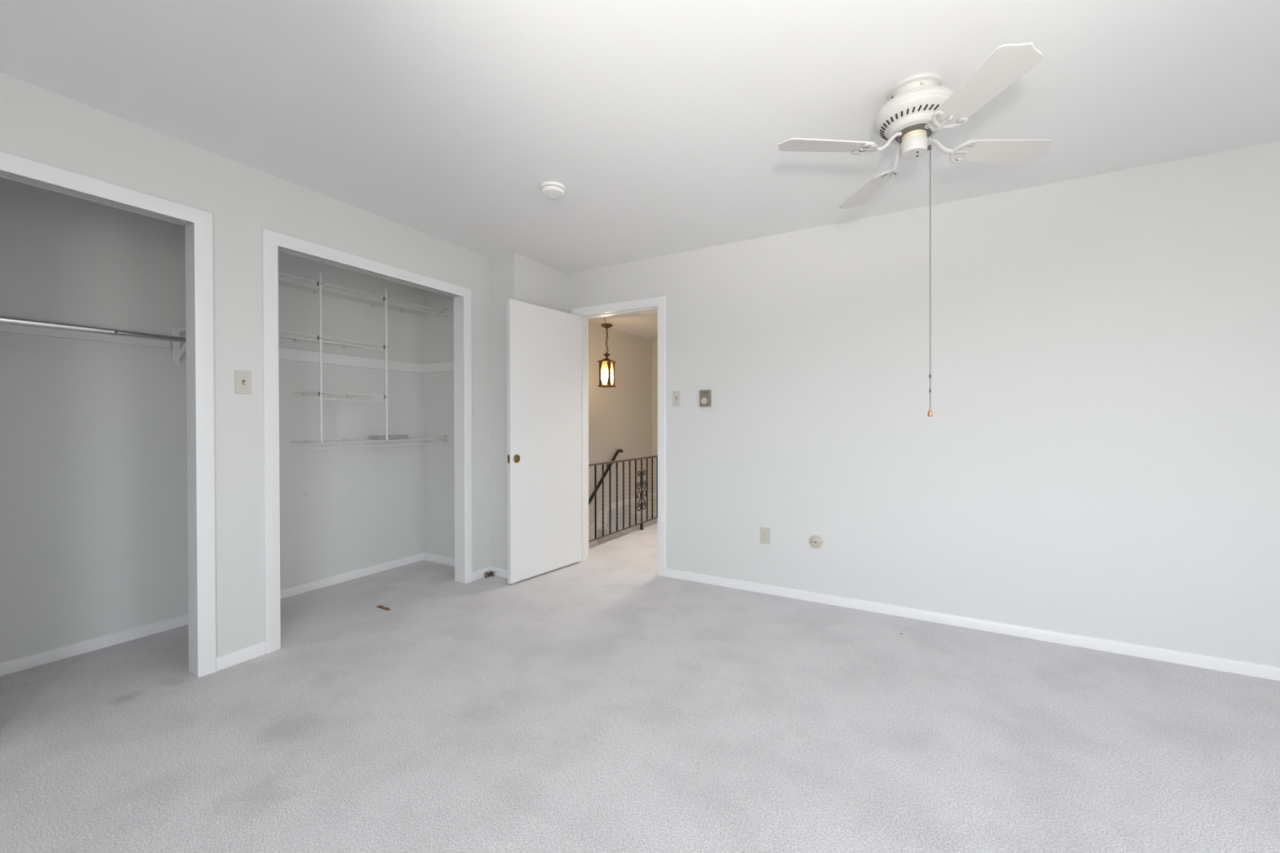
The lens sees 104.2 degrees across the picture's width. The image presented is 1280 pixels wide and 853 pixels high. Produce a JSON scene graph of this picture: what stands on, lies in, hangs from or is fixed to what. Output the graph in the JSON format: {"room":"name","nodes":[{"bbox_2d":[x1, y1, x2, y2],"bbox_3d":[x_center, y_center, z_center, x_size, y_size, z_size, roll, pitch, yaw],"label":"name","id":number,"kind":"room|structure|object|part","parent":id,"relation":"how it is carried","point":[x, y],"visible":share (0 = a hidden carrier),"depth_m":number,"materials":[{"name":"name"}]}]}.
{"room":"empty bedroom","nodes":[
{"label":"empty bedroom","id":0,"kind":"room"},
{"bbox_2d":[0,177,423,662],"bbox_3d":[-2.924,-0.066,2.488,0.100,2.440,4.150,0,1,30],"label":"wall","id":1,"kind":"structure","parent":0,"point":[94,500],"depth_m":2.70,"materials":[{"name":"paint"}]},
{"bbox_2d":[0,315,171,348],"bbox_3d":[-3.055,-0.475,2.135,0.018,0.073,1.592,0,1,30],"label":"trim","id":2,"kind":"structure","parent":1,"relation":"attached to","point":[3,327],"depth_m":2.53,"materials":[{"name":"paint"}]},
{"bbox_2d":[171,327,186,365],"bbox_3d":[-2.522,-0.456,2.772,0.315,0.215,0.033,0,1,30],"label":"rod bracket","id":3,"kind":"object","parent":1,"relation":"attached to","point":[176,353],"visible":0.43,"depth_m":2.83,"materials":[{"name":"paint"}]},
{"bbox_2d":[0,315,186,342],"bbox_3d":[-2.810,-0.460,2.050,0.036,0.036,1.678,0,1,30],"label":"closet rod","id":4,"kind":"object","parent":3,"relation":"on","point":[4,320],"visible":0.91,"depth_m":2.35,"materials":[{"name":"silver metal"}]},
{"bbox_3d":[-2.649,-0.457,2.845,0.022,0.215,0.033,0,1,30],"label":"wall plate","id":5,"kind":"part","parent":3,"relation":"part of","materials":[{"name":"paint"}]},
{"bbox_3d":[-2.512,-0.542,2.766,0.293,0.017,0.017,0,1,30],"label":"arm","id":6,"kind":"part","parent":3,"relation":"part of","materials":[{"name":"paint"}]},
{"bbox_2d":[278,330,384,350],"bbox_3d":[-2.225,-0.576,3.303,0.306,0.044,0.936,0,1,30],"label":"wire shelf","id":7,"kind":"object","parent":1,"relation":"attached to","point":[345,345],"visible":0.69,"depth_m":3.39,"materials":[{"name":"white metal"}]},
{"bbox_2d":[291,391,384,401],"bbox_3d":[-2.111,-0.207,3.506,0.306,0.059,0.475,0,1,30],"label":"wire shelf","id":8,"kind":"object","parent":1,"relation":"attached to","point":[347,395],"visible":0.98,"depth_m":3.46,"materials":[{"name":"white metal"}]},
{"bbox_2d":[278,272,446,316],"bbox_3d":[-2.090,-0.934,3.538,0.306,0.063,1.484,0,1,30],"label":"wire shelf","id":9,"kind":"object","parent":1,"relation":"attached to","point":[443,312],"visible":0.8,"depth_m":3.59,"materials":[{"name":"white metal"}]},
{"bbox_2d":[316,272,322,442],"bbox_3d":[-2.080,-0.449,3.240,0.023,1.100,0.022,0,1,30],"label":"pole","id":10,"kind":"object","parent":9,"relation":"attached to","point":[318,283],"visible":1,"depth_m":3.24,"materials":[{"name":"white metal"}]},
{"bbox_2d":[382,288,387,439],"bbox_3d":[-1.854,-0.452,3.637,0.023,1.100,0.022,0,1,30],"label":"pole","id":11,"kind":"object","parent":9,"relation":"attached to","point":[385,347],"visible":1,"depth_m":3.63,"materials":[{"name":"white metal"}]},
{"bbox_2d":[278,347,453,373],"bbox_3d":[-1.916,-0.486,3.441,0.707,0.077,1.488,0,1,30],"label":"trim","id":12,"kind":"structure","parent":1,"relation":"attached to","point":[291,354],"depth_m":3.77,"materials":[{"name":"paint"}]},
{"bbox_2d":[280,552,454,599],"bbox_3d":[-1.913,1.115,3.453,0.710,0.060,1.488,0,1,30],"label":"baseboard","id":13,"kind":"structure","parent":1,"relation":"attached to","point":[309,586],"depth_m":3.79,"materials":[{"name":"paint"}]},
{"bbox_2d":[290,435,447,448],"bbox_3d":[-1.974,0.109,3.747,0.306,0.063,1.049,0,1,30],"label":"wire shelf","id":14,"kind":"object","parent":1,"relation":"attached to","point":[444,439],"visible":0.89,"depth_m":3.64,"materials":[{"name":"white metal"}]},
{"bbox_2d":[367,435,408,439],"bbox_3d":[-1.924,0.081,3.825,0.184,0.033,0.333,0,1,30],"label":"folded cloth","id":15,"kind":"object","parent":14,"relation":"on","point":[375,437],"visible":0.96,"depth_m":3.76,"materials":[{"name":"white fabric"}]},
{"bbox_2d":[0,72,490,657],"bbox_3d":[-2.218,-0.064,2.087,0.105,2.440,4.150,0,1,30],"label":"wall","id":16,"kind":"structure","parent":0,"point":[38,124],"depth_m":2.43,"materials":[{"name":"paint"}]},
{"bbox_2d":[0,170,188,225],"bbox_3d":[-2.236,-0.939,2.042,0.071,0.017,0.599,0,1,30],"label":"door track","id":17,"kind":"object","parent":16,"relation":"attached to","point":[2,174],"visible":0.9,"depth_m":2.03,"materials":[{"name":"metal"}]},
{"bbox_2d":[0,150,216,677],"bbox_3d":[-2.185,0.080,2.022,0.016,2.154,0.744,0,1,30],"label":"trim","id":18,"kind":"structure","parent":16,"relation":"attached to","point":[202,220],"depth_m":2.30,"materials":[{"name":"paint"}]},
{"bbox_2d":[185,222,197,675],"bbox_3d":[-2.237,0.097,2.051,0.106,2.120,0.637,0,1,30],"label":"trim","id":19,"kind":"structure","parent":16,"relation":"attached to","point":[189,269],"depth_m":2.32,"materials":[{"name":"paint"}]},
{"bbox_2d":[234,369,251,394],"bbox_3d":[-1.943,-0.217,2.445,0.017,0.115,0.069,0,1,30],"label":"light switch","id":20,"kind":"object","parent":16,"relation":"attached to","point":[242,379],"visible":1,"depth_m":2.44,"materials":[{"name":"beige plastic"}]},
{"bbox_2d":[216,566,507,671],"bbox_3d":[-1.907,1.125,2.265,0.266,0.060,4.750,0,1,30],"label":"baseboard","id":21,"kind":"structure","parent":16,"relation":"attached to","point":[241,655],"depth_m":2.47,"materials":[{"name":"paint"}]},
{"bbox_2d":[262,227,472,653],"bbox_3d":[-1.572,0.071,3.100,0.016,2.154,1.333,0,1,30],"label":"trim","id":22,"kind":"structure","parent":16,"relation":"attached to","point":[271,239],"depth_m":2.57,"materials":[{"name":"paint"}]},
{"bbox_2d":[277,245,460,297],"bbox_3d":[-1.623,-0.948,3.120,0.071,0.017,1.188,0,1,30],"label":"door track","id":23,"kind":"object","parent":16,"relation":"attached to","point":[279,248],"visible":0.67,"depth_m":3.01,"materials":[{"name":"metal"}]},
{"bbox_2d":[453,295,463,582],"bbox_3d":[-1.624,0.088,3.130,0.106,2.120,1.226,0,1,30],"label":"trim","id":24,"kind":"structure","parent":16,"relation":"attached to","point":[458,301],"depth_m":3.65,"materials":[{"name":"paint"}]},
{"bbox_2d":[422,252,566,569],"bbox_3d":[-1.305,-0.082,4.287,1.204,2.440,0.622,0,1,30],"label":"wall","id":25,"kind":"structure","parent":0,"point":[513,276],"depth_m":4.09,"materials":[{"name":"paint"}]},
{"bbox_2d":[588,321,652,530],"bbox_3d":[-0.648,1.301,6.365,0.100,5.240,3.380,0,1,30],"label":"wall","id":26,"kind":"structure","parent":0,"point":[620,416],"depth_m":6.90,"materials":[{"name":"paint"}]},
{"bbox_2d":[588,504,608,547],"bbox_3d":[-0.914,1.998,5.786,0.014,1.915,2.060,0,1,30],"label":"trim","id":27,"kind":"structure","parent":26,"relation":"attached to","point":[599,518],"depth_m":6.44,"materials":[{"name":"paint"}]},
{"bbox_2d":[588,448,622,506],"bbox_3d":[-0.766,1.190,5.975,0.081,1.753,2.055,0,1,30],"label":"handrail","id":28,"kind":"object","parent":26,"relation":"attached to","point":[616,453],"visible":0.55,"depth_m":6.46,"materials":[{"name":"black metal"}]},
{"bbox_2d":[608,492,656,509],"bbox_3d":[0.424,1.083,5.719,2.400,0.085,3.280,0,1,30],"label":"baseboard","id":29,"kind":"structure","parent":26,"relation":"attached to","point":[633,500],"depth_m":7.14,"materials":[{"name":"paint"}]},
{"bbox_2d":[0,497,1279,852],"bbox_3d":[0.675,1.289,2.724,6.200,0.280,8.400,0,1,30],"label":"floor","id":30,"kind":"structure","parent":0,"point":[603,702],"depth_m":1.89,"materials":[{"name":"carpet"}]},
{"bbox_2d":[376,605,391,610],"bbox_3d":[-1.616,1.142,3.144,0.126,0.011,0.024,0,1,30],"label":"floor guide","id":31,"kind":"object","parent":30,"relation":"on","point":[378,606],"visible":1,"depth_m":3.14,"materials":[{"name":"brown plastic"}]},
{"bbox_2d":[483,570,495,577],"bbox_3d":[-1.146,1.124,3.789,0.070,0.045,0.086,0,1,30],"label":"scraps","id":32,"kind":"object","parent":30,"relation":"on","point":[490,571],"visible":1,"depth_m":3.80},
{"bbox_2d":[588,455,657,542],"bbox_3d":[-0.113,0.736,5.231,0.044,0.788,1.937,0,1,30],"label":"stair railing","id":33,"kind":"object","parent":30,"relation":"on","point":[642,473],"visible":0.84,"depth_m":5.23,"materials":[{"name":"brown metal"}]},
{"bbox_3d":[-0.116,0.351,5.223,0.032,0.018,1.925,0,1,30],"label":"rail","id":34,"kind":"part","parent":33,"relation":"part of","materials":[{"name":"brown metal"}]},
{"bbox_3d":[-0.115,1.058,5.229,0.016,0.011,1.925,0,1,30],"label":"rail","id":35,"kind":"part","parent":33,"relation":"part of","materials":[{"name":"brown metal"}]},
{"bbox_2d":[588,511,657,548],"bbox_3d":[-0.518,2.038,5.527,0.956,1.818,2.001,0,1,30],"label":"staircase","id":36,"kind":"structure","parent":30,"relation":"attached to","point":[599,531],"depth_m":6.39,"materials":[{"name":"carpet"}]},
{"bbox_2d":[0,0,1279,340],"bbox_3d":[0.697,-1.351,2.747,6.200,0.120,8.500,0,1,30],"label":"ceiling","id":37,"kind":"structure","parent":0,"point":[661,123],"depth_m":1.91,"materials":[{"name":"white paint"}]},
{"bbox_2d":[540,181,565,199],"bbox_3d":[-0.470,-1.269,2.689,0.134,0.042,0.134,0,1,30],"label":"smoke detector","id":38,"kind":"object","parent":37,"relation":"attached to","point":[550,189],"visible":1,"depth_m":2.65,"materials":[{"name":"plastic"}]},
{"bbox_3d":[-0.470,-1.283,2.689,0.134,0.014,0.134,0,1,30],"label":"mount plate","id":39,"kind":"part","parent":38,"relation":"part of","materials":[{"name":"plastic"}]},
{"bbox_2d":[597,317,616,387],"bbox_3d":[-0.381,-0.883,5.732,0.161,0.862,0.161,0,0,21],"label":"pendant lantern","id":40,"kind":"object","parent":37,"relation":"hanging from","point":[606,362],"visible":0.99,"depth_m":5.71,"materials":[{"name":"black metal"}]},
{"bbox_3d":[-0.381,-0.977,5.731,0.027,0.267,0.031,0,1,-40],"label":"chain","id":41,"kind":"part","parent":40,"relation":"part of","materials":[{"name":"brown metal"}]},
{"bbox_3d":[-0.381,-0.618,5.734,0.046,0.087,0.046,0,1,30],"label":"bulb","id":42,"kind":"part","parent":40,"relation":"part of","materials":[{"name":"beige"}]},
{"bbox_2d":[777,42,1053,417],"bbox_3d":[1.047,-0.661,1.906,0.796,1.248,0.796,0,1,42],"label":"ceiling fan","id":43,"kind":"object","parent":37,"relation":"hanging from","point":[917,107],"visible":1,"depth_m":1.84,"materials":[{"name":"metal"}]},
{"bbox_3d":[0.693,-1.059,1.881,0.353,0.033,0.134,0,0,-3],"label":"blade","id":44,"kind":"part","parent":43,"relation":"part of","materials":[{"name":"paint"}]},
{"bbox_3d":[1.025,-1.063,2.257,0.134,0.033,0.353,0,0,-3],"label":"blade","id":45,"kind":"part","parent":43,"relation":"part of","materials":[{"name":"paint"}]},
{"bbox_3d":[1.094,-0.555,1.880,0.007,0.980,0.004,0,1,30],"label":"pull chain","id":46,"kind":"part","parent":43,"relation":"part of","materials":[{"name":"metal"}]},
{"bbox_3d":[1.096,-0.053,1.883,0.018,0.034,0.018,0,1,30],"label":"pull knob","id":47,"kind":"part","parent":43,"relation":"part of","materials":[{"name":"orange metal"}]},
{"bbox_3d":[1.068,-1.057,1.549,0.134,0.033,0.353,0,0,-3],"label":"blade","id":48,"kind":"part","parent":43,"relation":"part of","materials":[{"name":"paint"}]},
{"bbox_3d":[1.400,-1.060,1.924,0.353,0.033,0.134,0,0,-3],"label":"blade","id":49,"kind":"part","parent":43,"relation":"part of","materials":[{"name":"paint"}]},
{"bbox_2d":[652,340,657,493],"bbox_3d":[1.302,-0.107,7.154,2.500,2.440,0.100,0,1,30],"label":"wall","id":50,"kind":"structure","parent":0,"point":[655,343],"depth_m":7.71,"materials":[{"name":"paint"}]},
{"bbox_2d":[566,140,1279,666],"bbox_3d":[1.028,-0.077,3.386,6.150,2.440,0.120,0,1,30],"label":"wall","id":51,"kind":"structure","parent":0,"point":[1097,455],"depth_m":2.75,"materials":[{"name":"paint"}]},
{"bbox_2d":[506,298,581,583],"bbox_3d":[-0.724,0.105,3.879,0.042,2.041,0.749,0,1,36],"label":"door","id":52,"kind":"structure","parent":51,"relation":"in","point":[544,344],"depth_m":3.81,"materials":[{"name":"paint"}]},
{"bbox_2d":[579,306,657,561],"bbox_3d":[-0.155,0.097,4.061,0.775,2.084,0.122,0,1,30],"label":"trim","id":53,"kind":"structure","parent":51,"relation":"attached to","point":[584,318],"depth_m":4.24,"materials":[{"name":"paint"}]},
{"bbox_2d":[572,295,666,576],"bbox_3d":[-0.188,0.073,4.001,0.882,2.132,0.016,0,1,30],"label":"trim","id":54,"kind":"structure","parent":51,"relation":"attached to","point":[659,301],"depth_m":3.80,"materials":[{"name":"paint"}]},
{"bbox_2d":[672,390,680,406],"bbox_3d":[0.271,-0.211,3.737,0.066,0.116,0.017,0,1,30],"label":"light switch","id":55,"kind":"object","parent":51,"relation":"attached to","point":[676,394],"visible":1,"depth_m":3.74,"materials":[{"name":"beige plastic"}]},
{"bbox_2d":[699,389,711,407],"bbox_3d":[0.472,-0.204,3.611,0.086,0.124,0.038,0,1,30],"label":"thermostat","id":56,"kind":"object","parent":51,"relation":"attached to","point":[705,396],"visible":1,"depth_m":3.60,"materials":[{"name":"beige plastic"}]},
{"bbox_2d":[760,527,769,544],"bbox_3d":[0.856,0.750,3.418,0.070,0.112,0.008,0,1,30],"label":"wall outlet","id":57,"kind":"object","parent":51,"relation":"attached to","point":[764,532],"visible":1,"depth_m":3.42,"materials":[{"name":"beige plastic"}]},
{"bbox_2d":[808,535,822,548],"bbox_3d":[1.145,0.753,3.249,0.086,0.086,0.015,0,1,30],"label":"cable jack","id":58,"kind":"object","parent":51,"relation":"attached to","point":[815,541],"visible":1,"depth_m":3.24,"materials":[{"name":"beige plastic"}]},
{"bbox_2d":[665,568,1279,680],"bbox_3d":[1.481,1.115,3.063,4.834,0.060,0.012,0,1,30],"label":"baseboard","id":59,"kind":"structure","parent":51,"relation":"attached to","point":[1234,666],"depth_m":2.74,"materials":[{"name":"paint"}]},
{"bbox_3d":[-2.730,-0.062,2.010,0.710,2.440,1.810,0,1,30],"label":"wall","id":60,"kind":"structure","parent":0,"visible":0},
{"bbox_2d":[0,613,188,675],"bbox_3d":[-2.730,1.128,2.017,0.710,0.060,1.685,0,1,30],"label":"baseboard","id":61,"kind":"structure","parent":60,"relation":"attached to","point":[11,666],"depth_m":2.55,"materials":[{"name":"paint"}]}
]}

